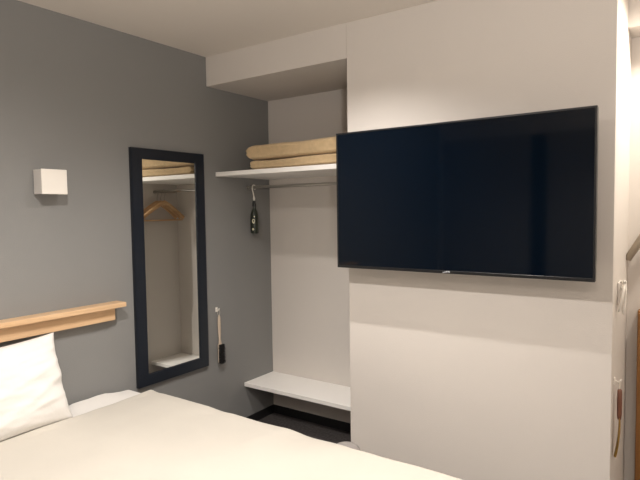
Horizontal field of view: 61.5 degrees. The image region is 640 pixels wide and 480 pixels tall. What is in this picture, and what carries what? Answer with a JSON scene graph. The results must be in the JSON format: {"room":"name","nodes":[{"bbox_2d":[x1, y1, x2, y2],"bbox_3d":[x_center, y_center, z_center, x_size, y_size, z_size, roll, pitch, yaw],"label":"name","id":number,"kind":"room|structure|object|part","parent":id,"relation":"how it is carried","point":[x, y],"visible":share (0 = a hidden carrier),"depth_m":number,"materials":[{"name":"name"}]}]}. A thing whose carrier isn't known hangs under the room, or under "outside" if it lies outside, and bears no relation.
{"room":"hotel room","nodes":[
{"label":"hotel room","id":0,"kind":"room"},
{"bbox_2d":[0,0,273,417],"bbox_3d":[-1.725,0.175,2.073,0.100,2.474,4.850,1,4,35],"label":"wall","id":1,"kind":"structure","parent":0,"point":[75,93],"depth_m":2.85,"materials":[{"name":"grey paint"}]},
{"bbox_2d":[33,169,67,194],"bbox_3d":[-1.276,-0.274,2.544,0.084,0.116,0.123,1,4,35],"label":"wall sconce","id":2,"kind":"object","parent":1,"relation":"attached to","point":[46,181],"visible":1,"depth_m":2.51,"materials":[{"name":"grey plastic"}]},
{"bbox_2d":[0,301,125,342],"bbox_3d":[-1.426,0.408,2.351,0.084,0.093,1.290,1,4,35],"label":"rail","id":3,"kind":"object","parent":1,"relation":"attached to","point":[15,328],"visible":1,"depth_m":2.57,"materials":[{"name":"brown wood"}]},
{"bbox_2d":[128,147,208,388],"bbox_3d":[-0.876,0.147,3.189,0.025,1.340,0.530,1,4,35],"label":"wall mirror","id":4,"kind":"object","parent":1,"relation":"attached to","point":[168,230],"visible":1,"depth_m":3.16,"materials":[{"name":"black mirror"}]},
{"bbox_2d":[142,159,199,372],"bbox_3d":[-0.880,0.145,3.190,0.016,1.212,0.389,1,4,35],"label":"mirror glass","id":5,"kind":"object","parent":4,"relation":"attached to","point":[170,187],"depth_m":3.18,"materials":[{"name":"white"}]},
{"bbox_2d":[246,404,273,420],"bbox_3d":[-1.663,1.380,2.110,0.010,0.061,4.650,1,4,35],"label":"baseboard","id":6,"kind":"structure","parent":1,"relation":"attached to","point":[269,410],"depth_m":3.90,"materials":[{"name":"black"}]},
{"bbox_2d":[18,0,436,56],"bbox_3d":[-0.160,-1.070,0.907,3.950,0.100,4.850,1,4,35],"label":"ceiling","id":7,"kind":"structure","parent":0,"point":[205,28],"depth_m":2.69,"materials":[{"name":"white painted plaster"}]},
{"bbox_2d":[258,413,350,443],"bbox_3d":[-0.124,1.499,1.051,3.950,0.100,4.850,1,4,35],"label":"floor","id":8,"kind":"structure","parent":0,"point":[313,430],"depth_m":3.71,"materials":[{"name":"grey carpet"}]},
{"bbox_2d":[12,390,139,437],"bbox_3d":[-0.598,1.131,1.819,2.058,0.562,1.401,1,4,35],"label":"bed","id":9,"kind":"object","parent":8,"relation":"on","point":[84,406],"visible":0.12,"depth_m":2.72,"materials":[{"name":"white fabric"}]},
{"bbox_2d":[0,332,72,441],"bbox_3d":[-1.389,0.658,2.219,0.184,0.410,0.712,1,4,35],"label":"pillow","id":10,"kind":"object","parent":9,"relation":"on","point":[32,393],"visible":1,"depth_m":2.33,"materials":[{"name":"white fabric"}]},
{"bbox_2d":[0,390,462,479],"bbox_3d":[-0.515,1.020,1.750,1.948,0.349,1.494,1,4,35],"label":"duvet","id":11,"kind":"object","parent":9,"relation":"on","point":[150,434],"visible":1,"depth_m":2.13,"materials":[{"name":"beige fabric"}]},
{"bbox_2d":[337,441,359,449],"bbox_3d":[0.139,1.205,2.829,0.146,0.278,0.146,1,4,35],"label":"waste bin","id":12,"kind":"object","parent":8,"relation":"on","point":[352,445],"visible":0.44,"depth_m":2.81,"materials":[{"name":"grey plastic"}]},
{"bbox_2d":[634,309,639,479],"bbox_3d":[1.776,0.844,2.443,0.593,1.000,0.102,1,4,35],"label":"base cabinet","id":13,"kind":"object","parent":8,"relation":"on","point":[637,424],"visible":1,"depth_m":2.58,"materials":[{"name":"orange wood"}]},
{"bbox_2d":[268,37,639,479],"bbox_3d":[1.245,0.088,2.894,3.850,2.474,0.115,1,4,35],"label":"wall","id":14,"kind":"structure","parent":0,"point":[311,315],"depth_m":3.72,"materials":[{"name":"white paint"}]},
{"bbox_2d":[216,164,335,179],"bbox_3d":[-0.095,-0.428,3.407,1.039,0.028,0.539,1,4,35],"label":"wall shelf","id":15,"kind":"object","parent":14,"relation":"attached to","point":[324,170],"visible":0.56,"depth_m":3.31,"materials":[{"name":"white laminate"}]},
{"bbox_2d":[250,153,335,168],"bbox_3d":[-0.043,-0.469,3.316,0.666,0.061,0.436,1,4,35],"label":"folded blanket","id":16,"kind":"object","parent":15,"relation":"on","point":[321,159],"visible":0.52,"depth_m":3.13,"materials":[{"name":"beige fabric"}]},
{"bbox_2d":[246,136,335,160],"bbox_3d":[-0.051,-0.549,3.319,0.698,0.103,0.450,1,4,35],"label":"folded blanket","id":17,"kind":"object","parent":16,"relation":"on","point":[327,145],"visible":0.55,"depth_m":3.14,"materials":[{"name":"beige fabric"}]},
{"bbox_2d":[206,23,346,100],"bbox_3d":[-0.120,-1.067,3.347,1.041,0.182,0.600,1,4,35],"label":"soffit","id":18,"kind":"structure","parent":14,"relation":"attached to","point":[312,62],"depth_m":3.16,"materials":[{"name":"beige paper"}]},
{"bbox_2d":[244,371,350,410],"bbox_3d":[-0.011,1.008,3.581,1.039,0.027,0.313,1,4,35],"label":"shelf","id":19,"kind":"object","parent":14,"relation":"attached to","point":[320,392],"visible":0.56,"depth_m":3.61,"materials":[{"name":"white laminate"}]},
{"bbox_2d":[274,404,350,432],"bbox_3d":[0.084,1.266,3.718,1.031,0.061,0.010,1,4,35],"label":"baseboard","id":20,"kind":"structure","parent":14,"relation":"attached to","point":[344,426],"depth_m":3.80,"materials":[{"name":"black"}]},
{"bbox_2d":[626,234,639,260],"bbox_3d":[1.556,-0.051,2.536,0.192,0.300,0.104,1,4,35],"label":"grab bar","id":21,"kind":"object","parent":14,"relation":"attached to","point":[635,247],"visible":0.99,"depth_m":2.54,"materials":[{"name":"brown wood"}]},
{"bbox_2d":[346,0,631,479],"bbox_3d":[0.864,0.098,2.803,1.246,2.474,0.700,1,4,35],"label":"wall","id":22,"kind":"structure","parent":0,"point":[465,377],"depth_m":2.44,"materials":[{"name":"white paint"}]},
{"bbox_2d":[247,182,336,189],"bbox_3d":[-0.071,-0.353,3.445,1.040,0.028,0.028,1,4,35],"label":"rod","id":23,"kind":"object","parent":22,"relation":"attached to","point":[324,183],"visible":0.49,"depth_m":3.50,"materials":[{"name":"silver metal"}]},
{"bbox_2d":[250,185,258,233],"bbox_3d":[-0.454,-0.214,3.719,0.058,0.338,0.059,1,4,35],"label":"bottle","id":24,"kind":"object","parent":23,"relation":"hanging from","point":[254,218],"visible":1,"depth_m":3.70,"materials":[{"name":"black plastic"}]},
{"bbox_2d":[336,105,598,281],"bbox_3d":[0.609,-0.190,2.454,1.185,0.678,0.131,1,4,35],"label":"television","id":25,"kind":"object","parent":22,"relation":"attached to","point":[514,195],"visible":1,"depth_m":2.33,"materials":[{"name":"black plastic"}]},
{"bbox_2d":[617,280,626,314],"bbox_3d":[1.292,0.237,2.303,0.037,0.152,0.175,1,4,27],"label":"hook","id":26,"kind":"object","parent":22,"relation":"attached to","point":[621,291],"visible":1,"depth_m":2.26,"materials":[{"name":"grey plastic"}]},
{"bbox_3d":[1.299,0.225,2.334,0.005,0.091,0.112,1,4,35],"label":"hook plate","id":27,"kind":"part","parent":26,"relation":"part of","materials":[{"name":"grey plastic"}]},
{"bbox_2d":[628,0,639,37],"bbox_3d":[2.043,-1.032,2.085,1.463,0.168,0.185,1,4,35],"label":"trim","id":28,"kind":"structure","parent":22,"relation":"attached to","point":[633,5],"depth_m":2.42,"materials":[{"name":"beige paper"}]},
{"bbox_3d":[1.245,0.590,2.248,0.029,0.030,0.018,1,4,35],"label":"wall hook","id":29,"kind":"object","parent":22,"relation":"attached to","visible":0},
{"bbox_2d":[614,381,621,456],"bbox_3d":[1.251,0.745,2.251,0.046,0.326,0.027,-2,4,-24],"label":"shoehorn","id":30,"kind":"object","parent":29,"relation":"hanging from","point":[619,391],"visible":1,"depth_m":2.24,"materials":[{"name":"beige"}]},
{"bbox_3d":[1.246,0.826,2.260,0.022,0.165,0.049,1,4,35],"label":"blade","id":31,"kind":"part","parent":30,"relation":"part of","materials":[{"name":"gold metal"}]},
{"bbox_3d":[1.252,0.685,2.250,0.020,0.128,0.029,1,4,35],"label":"handle","id":32,"kind":"part","parent":30,"relation":"part of","materials":[{"name":"brown wood"}]},
{"bbox_3d":[-0.665,0.454,3.504,0.029,0.030,0.018,1,4,35],"label":"wall hook","id":33,"kind":"object","parent":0,"visible":0},
{"bbox_2d":[218,310,225,363],"bbox_3d":[-0.646,0.630,3.513,0.034,0.356,0.047,1,4,35],"label":"brush","id":34,"kind":"object","parent":33,"relation":"hanging from","point":[221,355],"visible":1,"depth_m":3.51,"materials":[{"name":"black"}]},
{"bbox_3d":[-0.656,0.589,3.513,0.016,0.199,0.028,1,4,35],"label":"handle","id":35,"kind":"part","parent":34,"relation":"part of","materials":[{"name":"brown wood"}]}
]}

